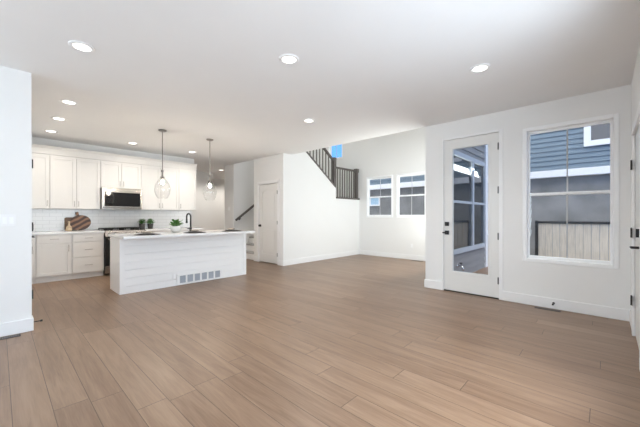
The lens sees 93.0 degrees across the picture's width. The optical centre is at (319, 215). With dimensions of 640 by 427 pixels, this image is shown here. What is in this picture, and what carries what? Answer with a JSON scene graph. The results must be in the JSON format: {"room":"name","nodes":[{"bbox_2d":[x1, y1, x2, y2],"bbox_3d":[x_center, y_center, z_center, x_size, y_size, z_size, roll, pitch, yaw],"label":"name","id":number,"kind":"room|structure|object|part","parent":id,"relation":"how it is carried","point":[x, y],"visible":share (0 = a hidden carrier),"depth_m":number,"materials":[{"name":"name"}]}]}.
{"room":"open-plan living room","nodes":[
{"label":"open-plan living room","id":0,"kind":"room"},
{"bbox_2d":[0,65,30,323],"bbox_3d":[-5.685,-0.145,3.080,3.600,2.740,3.805,0,0,43],"label":"wall","id":1,"kind":"structure","parent":0,"point":[15,85],"depth_m":3.15,"materials":[{"name":"white paint"}]},
{"bbox_2d":[0,215,15,225],"bbox_3d":[-3.186,0.050,3.100,0.010,0.120,0.118,0,0,43],"label":"light switch","id":2,"kind":"object","parent":1,"relation":"attached to","point":[5,220],"visible":1,"depth_m":3.10,"materials":[{"name":"white paint"}]},
{"bbox_2d":[0,315,33,336],"bbox_3d":[-4.349,1.157,1.942,0.126,0.135,3.661,0,0,43],"label":"baseboard","id":3,"kind":"structure","parent":1,"relation":"attached to","point":[25,325],"depth_m":3.14,"materials":[{"name":"white paint"}]},
{"bbox_2d":[31,134,33,315],"bbox_3d":[-3.536,0.165,3.640,1.000,2.120,0.199,0,0,43],"label":"door","id":4,"kind":"structure","parent":1,"relation":"in","point":[32,224],"depth_m":3.32,"materials":[{"name":"white paint"}]},
{"bbox_3d":[-3.560,0.165,3.615,1.000,2.120,0.129,0,0,43],"label":"casing","id":5,"kind":"part","parent":4,"relation":"part of","materials":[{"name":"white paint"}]},
{"bbox_2d":[32,137,193,231],"bbox_3d":[-4.618,-0.145,6.925,0.120,2.740,3.495,0,0,43],"label":"wall","id":6,"kind":"structure","parent":0,"point":[41,141],"depth_m":6.76,"materials":[{"name":"white paint"}]},
{"bbox_2d":[32,153,49,208],"bbox_3d":[-5.402,-0.649,5.728,0.350,1.032,0.428,0,0,43],"label":"upper cabinet","id":7,"kind":"object","parent":6,"relation":"attached to","point":[41,162],"visible":0.56,"depth_m":5.71,"materials":[{"name":"white paint"}]},
{"bbox_2d":[50,155,99,208],"bbox_3d":[-4.980,-0.649,6.176,0.350,1.032,0.798,0,0,43],"label":"upper cabinet","id":8,"kind":"object","parent":6,"relation":"attached to","point":[74,182],"visible":0.99,"depth_m":6.06,"materials":[{"name":"white paint"}]},
{"bbox_3d":[-5.023,-0.639,5.941,0.020,1.004,0.391,0,0,43],"label":"door","id":9,"kind":"part","parent":8,"relation":"part of","materials":[{"name":"white paint"}]},
{"bbox_3d":[-4.749,-0.639,6.232,0.020,1.004,0.391,0,0,43],"label":"door","id":10,"kind":"part","parent":8,"relation":"part of","materials":[{"name":"white paint"}]},
{"bbox_2d":[32,209,190,231],"bbox_3d":[-4.558,-0.140,6.892,0.011,0.898,3.280,0,0,43],"label":"backsplash","id":11,"kind":"structure","parent":6,"relation":"attached to","point":[42,219],"depth_m":6.72,"materials":[{"name":"white tile"}]},
{"bbox_2d":[100,160,140,188],"bbox_3d":[-4.445,-0.877,6.743,0.350,0.575,0.758,0,0,43],"label":"upper cabinet","id":12,"kind":"object","parent":6,"relation":"attached to","point":[112,174],"visible":0.85,"depth_m":6.62,"materials":[{"name":"white paint"}]},
{"bbox_3d":[-4.481,-0.868,6.516,0.020,0.547,0.371,0,0,43],"label":"door","id":13,"kind":"part","parent":12,"relation":"part of","materials":[{"name":"white paint"}]},
{"bbox_2d":[100,187,141,209],"bbox_3d":[-4.412,-0.362,6.713,0.439,0.453,0.752,0,0,43],"label":"microwave","id":14,"kind":"object","parent":12,"relation":"attached to","point":[110,198],"visible":0.98,"depth_m":6.56,"materials":[{"name":"metal"}]},
{"bbox_3d":[-4.280,-0.346,6.595,0.004,0.300,0.670,0,0,43],"label":"glass","id":15,"kind":"part","parent":14,"relation":"part of","materials":[{"name":"black glass"}]},
{"bbox_3d":[-4.269,-0.176,6.578,0.044,0.018,0.700,0,0,43],"label":"handle","id":16,"kind":"part","parent":14,"relation":"part of","materials":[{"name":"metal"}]},
{"bbox_3d":[-4.221,-0.868,6.792,0.020,0.547,0.371,0,0,43],"label":"door","id":17,"kind":"part","parent":12,"relation":"part of","materials":[{"name":"white paint"}]},
{"bbox_2d":[141,165,178,209],"bbox_3d":[-3.895,-0.649,7.327,0.350,1.032,0.843,0,0,43],"label":"upper cabinet","id":18,"kind":"object","parent":6,"relation":"attached to","point":[156,195],"visible":0.94,"depth_m":7.21,"materials":[{"name":"white paint"}]},
{"bbox_3d":[-3.945,-0.639,7.085,0.020,1.004,0.414,0,0,43],"label":"door","id":19,"kind":"part","parent":18,"relation":"part of","materials":[{"name":"white paint"}]},
{"bbox_3d":[-3.656,-0.639,7.392,0.020,1.004,0.414,0,0,43],"label":"door","id":20,"kind":"part","parent":18,"relation":"part of","materials":[{"name":"white paint"}]},
{"bbox_2d":[179,169,195,209],"bbox_3d":[-3.452,-0.649,7.797,0.350,1.032,0.445,0,0,43],"label":"upper cabinet","id":21,"kind":"object","parent":6,"relation":"attached to","point":[187,178],"visible":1,"depth_m":7.70,"materials":[{"name":"white paint"}]},
{"bbox_2d":[32,144,196,170],"bbox_3d":[-4.425,-1.246,6.773,0.339,0.159,3.290,0,0,43],"label":"crown molding","id":22,"kind":"structure","parent":21,"relation":"on","point":[36,148],"depth_m":6.45,"materials":[{"name":"white paint"}]},
{"bbox_2d":[194,171,224,229],"bbox_3d":[-4.127,-0.145,11.012,1.748,2.740,5.618,0,0,4],"label":"wall","id":23,"kind":"structure","parent":0,"point":[209,214],"depth_m":10.73,"materials":[{"name":"white paint"}]},
{"bbox_2d":[225,151,308,242],"bbox_3d":[-1.666,-1.575,10.247,0.520,5.600,3.110,0,0,43],"label":"wall","id":24,"kind":"structure","parent":0,"point":[239,177],"depth_m":9.18,"materials":[{"name":"white paint"}]},
{"bbox_2d":[235,204,253,220],"bbox_3d":[-1.869,-0.508,9.586,0.092,1.338,1.838,0,0,43],"label":"wall handrail","id":25,"kind":"object","parent":24,"relation":"attached to","point":[252,206],"visible":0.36,"depth_m":9.10,"materials":[{"name":"black metal"}]},
{"bbox_2d":[254,154,279,255],"bbox_3d":[-0.707,-0.295,8.546,1.110,3.040,1.970,0,0,43],"label":"wall","id":26,"kind":"structure","parent":0,"point":[265,168],"depth_m":7.94,"materials":[{"name":"white paint"}]},
{"bbox_2d":[257,179,279,264],"bbox_3d":[-1.311,0.168,7.810,0.940,2.115,0.170,0,0,43],"label":"door","id":27,"kind":"structure","parent":26,"relation":"in","point":[268,192],"depth_m":7.79,"materials":[{"name":"white paint"}]},
{"bbox_3d":[-1.317,-0.255,7.804,0.470,0.730,0.013,0,0,43],"label":"raised panel","id":28,"kind":"part","parent":27,"relation":"part of","materials":[{"name":"white paint"}]},
{"bbox_3d":[-1.317,0.655,7.804,0.470,0.590,0.013,0,0,43],"label":"raised panel","id":29,"kind":"part","parent":27,"relation":"part of","materials":[{"name":"white paint"}]},
{"bbox_2d":[280,152,358,259],"bbox_3d":[0.135,-0.295,8.543,0.120,3.040,3.120,0,0,43],"label":"wall","id":30,"kind":"structure","parent":0,"point":[313,222],"depth_m":8.04,"materials":[{"name":"white paint"}]},
{"bbox_2d":[254,250,358,265],"bbox_3d":[-0.274,1.157,8.906,1.246,0.135,3.120,0,0,43],"label":"baseboard","id":31,"kind":"structure","parent":30,"relation":"attached to","point":[349,253],"depth_m":8.16,"materials":[{"name":"white paint"}]},
{"bbox_2d":[306,148,336,187],"bbox_3d":[-0.152,-1.569,8.238,0.150,2.148,1.766,0,0,43],"label":"stair railing","id":32,"kind":"object","parent":30,"relation":"on","point":[332,180],"visible":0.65,"depth_m":8.64,"materials":[{"name":"black wood"}]},
{"bbox_3d":[-0.095,-2.101,8.299,0.060,1.084,1.477,0,0,43],"label":"handrail","id":33,"kind":"part","parent":32,"relation":"part of","materials":[{"name":"black wood"}]},
{"bbox_3d":[0.410,-1.090,8.834,0.130,1.190,0.130,0,0,43],"label":"newel post","id":34,"kind":"part","parent":32,"relation":"part of","materials":[{"name":"wood"}]},
{"bbox_2d":[0,254,639,426],"bbox_3d":[-2.684,1.300,5.600,12.413,0.150,11.670,0,0,43],"label":"floor","id":35,"kind":"structure","parent":0,"point":[359,340],"depth_m":2.63,"materials":[{"name":"brown wood"}]},
{"bbox_2d":[0,334,20,339],"bbox_3d":[-3.153,1.222,3.026,0.080,0.006,0.240,0,0,43],"label":"floor vent","id":36,"kind":"object","parent":35,"relation":"in","point":[16,335],"visible":1,"depth_m":3.06,"materials":[{"name":"metal"}]},
{"bbox_2d":[32,235,35,283],"bbox_3d":[-5.362,0.788,5.541,0.676,0.874,0.212,0,0,43],"label":"base cabinet","id":37,"kind":"object","parent":35,"relation":"on","point":[34,238],"visible":0.19,"depth_m":5.40,"materials":[{"name":"white paint"}]},
{"bbox_3d":[-5.149,0.816,5.341,0.020,0.582,0.188,0,0,43],"label":"door","id":38,"kind":"part","parent":37,"relation":"part of","materials":[{"name":"white paint"}]},
{"bbox_2d":[35,234,71,283],"bbox_3d":[-5.115,0.788,5.803,0.676,0.874,0.502,0,0,43],"label":"base cabinet","id":39,"kind":"object","parent":35,"relation":"on","point":[53,252],"visible":0.99,"depth_m":5.59,"materials":[{"name":"white paint"}]},
{"bbox_3d":[-4.903,0.436,5.602,0.020,0.147,0.478,0,0,43],"label":"drawer","id":40,"kind":"part","parent":39,"relation":"part of","materials":[{"name":"white paint"}]},
{"bbox_3d":[-4.903,0.816,5.602,0.020,0.582,0.478,0,0,43],"label":"door","id":41,"kind":"part","parent":39,"relation":"part of","materials":[{"name":"white paint"}]},
{"bbox_2d":[71,233,103,278],"bbox_3d":[-4.767,0.788,6.172,0.676,0.874,0.510,0,0,43],"label":"base cabinet","id":42,"kind":"object","parent":35,"relation":"on","point":[87,248],"visible":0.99,"depth_m":5.96,"materials":[{"name":"white paint"}]},
{"bbox_2d":[32,230,104,234],"bbox_3d":[-5.018,0.330,5.917,0.680,0.039,1.230,0,0,43],"label":"countertop","id":43,"kind":"structure","parent":42,"relation":"on","point":[72,231],"depth_m":5.87,"materials":[{"name":"white stone"}]},
{"bbox_2d":[66,221,71,230],"bbox_3d":[-5.074,0.213,6.135,0.104,0.192,0.104,0,0,43],"label":"wooden mill","id":44,"kind":"object","parent":43,"relation":"on","point":[68,228],"visible":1,"depth_m":6.12,"materials":[{"name":"brown wood"}]},
{"bbox_2d":[64,217,74,230],"bbox_3d":[-5.127,0.173,6.246,0.039,0.270,0.200,0,0,43],"label":"cutting board","id":45,"kind":"object","parent":43,"relation":"on","point":[66,219],"visible":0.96,"depth_m":6.20,"materials":[{"name":"brown wood"}]},
{"bbox_2d":[70,212,90,229],"bbox_3d":[-5.001,0.115,6.334,0.056,0.383,0.357,0,0,43],"label":"cutting board","id":46,"kind":"object","parent":43,"relation":"on","point":[79,222],"visible":0.88,"depth_m":6.32,"materials":[{"name":"brown wood"}]},
{"bbox_3d":[-4.554,0.961,5.972,0.020,0.292,0.486,0,0,43],"label":"drawer","id":47,"kind":"part","parent":42,"relation":"part of","materials":[{"name":"white paint"}]},
{"bbox_3d":[-4.554,0.662,5.972,0.020,0.275,0.486,0,0,43],"label":"drawer","id":48,"kind":"part","parent":42,"relation":"part of","materials":[{"name":"white paint"}]},
{"bbox_3d":[-4.554,0.436,5.972,0.020,0.147,0.486,0,0,43],"label":"drawer","id":49,"kind":"part","parent":42,"relation":"part of","materials":[{"name":"white paint"}]},
{"bbox_2d":[98,227,145,274],"bbox_3d":[-4.298,0.736,6.606,0.743,0.938,0.750,0,0,43],"label":"stove","id":50,"kind":"object","parent":35,"relation":"on","point":[114,230],"visible":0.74,"depth_m":6.18,"materials":[{"name":"black metal"}]},
{"bbox_3d":[-4.097,1.105,6.416,0.054,0.160,0.746,0,0,43],"label":"storage drawer","id":51,"kind":"part","parent":50,"relation":"part of","materials":[{"name":"metal"}]},
{"bbox_3d":[-4.095,0.728,6.415,0.059,0.585,0.746,0,0,43],"label":"oven door","id":52,"kind":"part","parent":50,"relation":"part of","materials":[{"name":"black glass"}]},
{"bbox_2d":[98,229,144,230],"bbox_3d":[-4.343,0.311,6.648,0.620,0.016,0.750,0,0,43],"label":"cooktop","id":53,"kind":"object","parent":50,"relation":"in","point":[98,229],"depth_m":6.54,"materials":[{"name":"black metal"}]},
{"bbox_3d":[-4.094,0.370,6.413,0.063,0.120,0.746,0,0,43],"label":"control panel","id":54,"kind":"part","parent":50,"relation":"part of","materials":[{"name":"metal"}]},
{"bbox_2d":[110,233,245,294],"bbox_3d":[-2.529,0.788,5.701,0.601,0.874,2.260,0,0,43],"label":"kitchen island","id":55,"kind":"object","parent":35,"relation":"on","point":[142,264],"visible":0.77,"depth_m":5.18,"materials":[{"name":"white paint"}]},
{"bbox_3d":[-3.297,0.788,4.886,0.559,0.874,0.020,0,0,43],"label":"panel","id":56,"kind":"part","parent":55,"relation":"part of","materials":[{"name":"white paint"}]},
{"bbox_2d":[108,230,254,238],"bbox_3d":[-2.430,0.330,5.605,0.925,0.039,2.295,0,0,43],"label":"island countertop","id":57,"kind":"structure","parent":55,"relation":"on","point":[208,232],"depth_m":5.23,"materials":[{"name":"white stone"}]},
{"bbox_2d":[170,226,180,231],"bbox_3d":[-2.664,0.252,5.601,0.180,0.115,0.180,0,0,43],"label":"flower pot","id":58,"kind":"object","parent":57,"relation":"on","point":[173,228],"depth_m":5.53,"materials":[{"name":"white ceramic"}]},
{"bbox_2d":[170,219,182,231],"bbox_3d":[-2.642,0.184,5.620,0.326,0.251,0.274,0,0,43],"label":"leafy plant","id":59,"kind":"object","parent":57,"relation":"on","point":[176,227],"visible":0.99,"depth_m":5.54,"materials":[{"name":"green plant"}]},
{"bbox_2d":[185,213,191,230],"bbox_3d":[-2.477,0.130,5.691,0.128,0.360,0.130,0,0,43],"label":"faucet","id":60,"kind":"object","parent":57,"relation":"on","point":[190,227],"visible":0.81,"depth_m":5.69,"materials":[{"name":"black metal"}]},
{"bbox_3d":[-2.469,0.088,5.706,0.119,0.275,0.029,0,0,17],"label":"spout","id":61,"kind":"part","parent":60,"relation":"part of","materials":[{"name":"black metal"}]},
{"bbox_2d":[177,268,222,284],"bbox_3d":[-2.197,1.122,5.601,0.017,0.194,0.860,0,0,43],"label":"grille","id":62,"kind":"object","parent":55,"relation":"attached to","point":[199,276],"visible":1,"depth_m":5.59,"materials":[{"name":"white metal"}]},
{"bbox_3d":[-2.426,1.125,5.365,0.009,0.130,0.102,0,0,43],"label":"louvre panel","id":63,"kind":"part","parent":62,"relation":"part of","materials":[{"name":"grey metal"}]},
{"bbox_3d":[-2.335,1.125,5.460,0.009,0.130,0.102,0,0,43],"label":"louvre panel","id":64,"kind":"part","parent":62,"relation":"part of","materials":[{"name":"grey metal"}]},
{"bbox_3d":[-2.245,1.125,5.556,0.009,0.130,0.102,0,0,43],"label":"louvre panel","id":65,"kind":"part","parent":62,"relation":"part of","materials":[{"name":"grey metal"}]},
{"bbox_3d":[-2.155,1.125,5.652,0.009,0.130,0.102,0,0,43],"label":"louvre panel","id":66,"kind":"part","parent":62,"relation":"part of","materials":[{"name":"grey metal"}]},
{"bbox_3d":[-1.974,1.125,5.844,0.009,0.130,0.102,0,0,43],"label":"louvre panel","id":67,"kind":"part","parent":62,"relation":"part of","materials":[{"name":"grey metal"}]},
{"bbox_2d":[246,237,253,259],"bbox_3d":[-0.674,-0.204,9.346,2.150,2.859,3.060,0,0,43],"label":"staircase","id":68,"kind":"structure","parent":35,"relation":"on","point":[249,246],"depth_m":8.84,"materials":[{"name":"white paint"}]},
{"bbox_2d":[336,167,359,199],"bbox_3d":[0.825,-0.985,9.274,0.160,0.980,1.107,0,0,43],"label":"landing railing","id":69,"kind":"object","parent":68,"relation":"on","point":[355,171],"visible":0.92,"depth_m":9.35,"materials":[{"name":"black wood"}]},
{"bbox_3d":[0.782,-1.403,9.229,0.060,0.055,0.983,0,0,43],"label":"handrail","id":70,"kind":"part","parent":69,"relation":"part of","materials":[{"name":"black wood"}]},
{"bbox_3d":[1.150,-1.010,9.620,0.120,0.929,0.120,0,0,43],"label":"newel post","id":71,"kind":"part","parent":69,"relation":"part of","materials":[{"name":"black wood"}]},
{"bbox_2d":[535,306,560,311],"bbox_3d":[2.970,1.222,3.961,0.270,0.006,0.080,0,0,43],"label":"floor vent","id":72,"kind":"object","parent":35,"relation":"in","point":[535,306],"visible":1,"depth_m":3.94,"materials":[{"name":"metal"}]},
{"bbox_3d":[-3.842,0.788,7.153,0.675,0.874,0.658,0,0,43],"label":"base cabinet","id":73,"kind":"object","parent":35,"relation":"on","visible":0},
{"bbox_2d":[145,227,203,230],"bbox_3d":[-3.624,0.330,7.396,0.680,0.039,1.315,0,0,43],"label":"countertop","id":74,"kind":"structure","parent":73,"relation":"on","point":[182,228],"depth_m":7.24,"materials":[{"name":"white stone"}]},
{"bbox_2d":[138,219,146,228],"bbox_3d":[-4.111,0.192,7.015,0.220,0.236,0.186,0,0,28],"label":"potted herb","id":75,"kind":"object","parent":74,"relation":"on","point":[140,221],"visible":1,"depth_m":6.97,"materials":[{"name":"plant"}]},
{"bbox_2d":[145,218,154,228],"bbox_3d":[-3.992,0.190,7.139,0.208,0.239,0.215,0,0,0],"label":"potted herb","id":76,"kind":"object","parent":74,"relation":"on","point":[150,225],"visible":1,"depth_m":7.10,"materials":[{"name":"plant"}]},
{"bbox_2d":[0,0,639,178],"bbox_3d":[-2.756,-1.670,5.668,12.213,0.310,11.270,0,0,43],"label":"ceiling","id":77,"kind":"structure","parent":0,"point":[197,71],"depth_m":3.06,"materials":[{"name":"white paint"}]},
{"bbox_2d":[44,129,57,132],"bbox_3d":[-4.823,-1.510,5.441,0.196,0.010,0.196,0,0,43],"label":"recessed light","id":78,"kind":"object","parent":77,"relation":"in","point":[46,130],"visible":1,"depth_m":5.45,"materials":[{"name":"white paint"}]},
{"bbox_2d":[51,116,66,120],"bbox_3d":[-4.077,-1.510,4.740,0.196,0.010,0.196,0,0,43],"label":"recessed light","id":79,"kind":"object","parent":77,"relation":"in","point":[53,117],"visible":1,"depth_m":4.73,"materials":[{"name":"white paint"}]},
{"bbox_2d":[59,99,77,104],"bbox_3d":[-3.350,-1.510,4.051,0.196,0.010,0.196,0,0,43],"label":"recessed light","id":80,"kind":"object","parent":77,"relation":"in","point":[65,101],"visible":1,"depth_m":4.04,"materials":[{"name":"white paint"}]},
{"bbox_2d":[68,40,95,52],"bbox_3d":[-2.134,-1.510,2.721,0.196,0.010,0.196,0,0,43],"label":"recessed light","id":81,"kind":"object","parent":77,"relation":"in","point":[81,46],"visible":1,"depth_m":2.71,"materials":[{"name":"white paint"}]},
{"bbox_2d":[158,129,166,183],"bbox_3d":[-2.791,-0.908,5.378,0.260,1.212,0.260,0,0,43],"label":"pendant lamp","id":82,"kind":"object","parent":77,"relation":"hanging from","point":[162,177],"visible":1,"depth_m":5.37,"materials":[{"name":"silver metal"}]},
{"bbox_3d":[-2.791,-1.142,5.378,0.016,0.694,0.015,0,0,43],"label":"rod","id":83,"kind":"part","parent":82,"relation":"part of","materials":[{"name":"black metal"}]},
{"bbox_2d":[206,139,212,186],"bbox_3d":[-2.188,-0.908,6.033,0.260,1.212,0.260,0,0,43],"label":"pendant lamp","id":84,"kind":"object","parent":77,"relation":"hanging from","point":[209,140],"visible":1,"depth_m":6.03,"materials":[{"name":"silver metal"}]},
{"bbox_3d":[-2.188,-1.142,6.033,0.016,0.694,0.015,0,0,43],"label":"rod","id":85,"kind":"part","parent":84,"relation":"part of","materials":[{"name":"black metal"}]},
{"bbox_2d":[279,54,298,64],"bbox_3d":[-0.300,-1.510,2.938,0.196,0.010,0.196,0,0,43],"label":"recessed light","id":86,"kind":"object","parent":77,"relation":"in","point":[289,59],"visible":1,"depth_m":2.93,"materials":[{"name":"white paint"}]},
{"bbox_2d":[303,119,314,122],"bbox_3d":[-0.175,-1.510,4.840,0.196,0.010,0.196,0,0,43],"label":"recessed light","id":87,"kind":"object","parent":77,"relation":"in","point":[304,120],"visible":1,"depth_m":4.83,"materials":[{"name":"white paint"}]},
{"bbox_2d":[469,63,490,72],"bbox_3d":[1.643,-1.510,3.117,0.196,0.010,0.196,0,0,43],"label":"recessed light","id":88,"kind":"object","parent":77,"relation":"in","point":[478,68],"visible":1,"depth_m":3.11,"materials":[{"name":"white paint"}]},
{"bbox_2d":[311,127,424,255],"bbox_3d":[0.268,-1.575,10.671,9.753,5.600,0.160,0,0,43],"label":"wall","id":89,"kind":"structure","parent":0,"point":[401,152],"depth_m":8.99,"materials":[{"name":"white paint"}]},
{"bbox_2d":[328,144,342,160],"bbox_3d":[0.558,-2.540,10.348,0.628,1.278,0.112,0,0,43],"label":"window","id":90,"kind":"structure","parent":89,"relation":"in","point":[329,148],"depth_m":10.35,"materials":[{"name":"white plastic"}]},
{"bbox_2d":[366,175,392,217],"bbox_3d":[1.810,-0.562,9.168,0.928,1.253,0.112,0,0,43],"label":"window","id":91,"kind":"structure","parent":89,"relation":"in","point":[368,179],"depth_m":9.23,"materials":[{"name":"white plastic"}]},
{"bbox_3d":[1.819,-0.284,9.178,0.830,0.598,0.024,0,0,43],"label":"sash","id":92,"kind":"part","parent":91,"relation":"part of","materials":[{"name":"white plastic"}]},
{"bbox_3d":[1.836,-0.841,9.196,0.830,0.598,0.024,0,0,43],"label":"sash","id":93,"kind":"part","parent":91,"relation":"part of","materials":[{"name":"white plastic"}]},
{"bbox_2d":[396,171,424,217],"bbox_3d":[2.553,-0.562,8.469,0.908,1.253,0.112,0,0,43],"label":"window","id":94,"kind":"structure","parent":89,"relation":"in","point":[398,176],"depth_m":8.64,"materials":[{"name":"white plastic"}]},
{"bbox_3d":[2.562,-0.284,8.478,0.810,0.598,0.024,0,0,43],"label":"sash","id":95,"kind":"part","parent":94,"relation":"part of","materials":[{"name":"white plastic"}]},
{"bbox_3d":[2.579,-0.841,8.496,0.810,0.598,0.024,0,0,43],"label":"sash","id":96,"kind":"part","parent":94,"relation":"part of","materials":[{"name":"white plastic"}]},
{"bbox_2d":[454,145,484,272],"bbox_3d":[3.006,-1.560,6.244,0.022,5.630,2.849,0,0,43],"label":"wall","id":97,"kind":"structure","parent":0,"point":[473,260],"depth_m":6.54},
{"bbox_2d":[454,150,484,254],"bbox_3d":[2.990,-0.245,6.176,0.058,1.940,2.390,0,0,43],"label":"window","id":98,"kind":"structure","parent":97,"relation":"in","point":[469,172],"depth_m":6.27,"materials":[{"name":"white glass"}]},
{"bbox_2d":[425,84,630,309],"bbox_3d":[2.755,-1.575,4.406,2.460,5.600,0.160,0,0,43],"label":"wall","id":99,"kind":"structure","parent":0,"point":[590,285],"depth_m":4.16,"materials":[{"name":"white paint"}]},
{"bbox_2d":[442,129,502,299],"bbox_3d":[2.366,-0.015,4.732,0.876,2.480,0.218,0,0,43],"label":"door","id":100,"kind":"structure","parent":99,"relation":"in","point":[490,285],"depth_m":4.59,"materials":[{"name":"white paint"}]},
{"bbox_2d":[359,250,628,320],"bbox_3d":[2.416,1.157,6.565,5.913,0.135,2.870,0,0,43],"label":"baseboard","id":101,"kind":"structure","parent":99,"relation":"attached to","point":[572,306],"depth_m":4.03,"materials":[{"name":"white paint"}]},
{"bbox_2d":[522,113,618,268],"bbox_3d":[3.203,-0.287,3.934,0.958,1.843,0.112,0,0,43],"label":"window","id":102,"kind":"structure","parent":99,"relation":"in","point":[613,119],"depth_m":3.83,"materials":[{"name":"white plastic"}]},
{"bbox_3d":[3.212,0.139,3.944,0.860,0.892,0.024,0,0,43],"label":"sash","id":103,"kind":"part","parent":102,"relation":"part of","materials":[{"name":"white plastic"}]},
{"bbox_3d":[3.229,-0.714,3.962,0.860,0.892,0.024,0,0,43],"label":"sash","id":104,"kind":"part","parent":102,"relation":"part of","materials":[{"name":"clear glass"}]},
{"bbox_2d":[631,42,639,310],"bbox_3d":[0.822,-1.575,0.445,0.160,5.600,8.576,0,0,43],"label":"wall","id":105,"kind":"structure","parent":0,"point":[635,85],"depth_m":3.12,"materials":[{"name":"white paint"}]},
{"bbox_2d":[629,310,631,330],"bbox_3d":[0.698,1.157,0.442,0.016,0.135,8.400,0,0,43],"label":"baseboard","id":106,"kind":"structure","parent":105,"relation":"attached to","point":[630,311],"depth_m":3.35,"materials":[{"name":"white paint"}]},
{"bbox_2d":[629,102,639,369],"bbox_3d":[2.911,0.160,2.712,0.228,2.130,1.060,0,0,43],"label":"door","id":107,"kind":"structure","parent":105,"relation":"in","point":[635,162],"depth_m":2.97,"materials":[{"name":"white paint"}]},
{"bbox_3d":[2.945,-1.575,6.298,0.142,5.600,2.854,0,0,43],"label":"wall","id":108,"kind":"structure","parent":0,"visible":0},
{"bbox_2d":[484,145,487,266],"bbox_3d":[3.931,-1.560,7.281,0.135,5.630,0.150,0,0,43],"label":"trim","id":109,"kind":"structure","parent":108,"relation":"attached to","point":[486,146],"depth_m":7.21,"materials":[{"name":"white wood"}]},
{"label":"outside","id":110,"kind":"structure","parent":0,"visible":0},
{"bbox_3d":[7.695,1.925,16.915,40.000,0.200,24.824,0,0,43],"label":"ground","id":111,"kind":"structure","parent":110,"visible":0},
{"bbox_2d":[370,123,609,260],"bbox_3d":[10.263,-2.575,10.527,18.300,8.800,7.800,0,0,43],"label":"house","id":112,"kind":"structure","parent":111,"relation":"on","point":[588,146],"depth_m":8.85,"materials":[{"name":"grey paint"}]},
{"bbox_3d":[2.394,-0.615,13.258,0.400,0.280,0.005,0,0,43],"label":"pane","id":113,"kind":"part","parent":112,"relation":"part of","materials":[{"name":"glass"}]},
{"bbox_3d":[7.886,-2.515,7.895,1.250,0.920,0.005,0,0,43],"label":"pane","id":114,"kind":"part","parent":112,"relation":"part of","materials":[{"name":"grey glass"}]},
{"bbox_2d":[535,220,609,260],"bbox_3d":[8.110,0.975,5.136,7.360,1.700,0.070,0,0,43],"label":"fence","id":115,"kind":"object","parent":111,"relation":"on","point":[579,233],"visible":0.48,"depth_m":7.14,"materials":[{"name":"beige wood"}]},
{"bbox_3d":[5.454,0.975,7.639,0.060,1.700,0.070,0,0,43],"label":"post","id":116,"kind":"part","parent":115,"relation":"part of","materials":[{"name":"black metal"}]},
{"bbox_3d":[8.112,0.168,5.138,7.240,0.055,0.065,0,0,43],"label":"rail","id":117,"kind":"part","parent":115,"relation":"part of","materials":[{"name":"black metal"}]}
]}

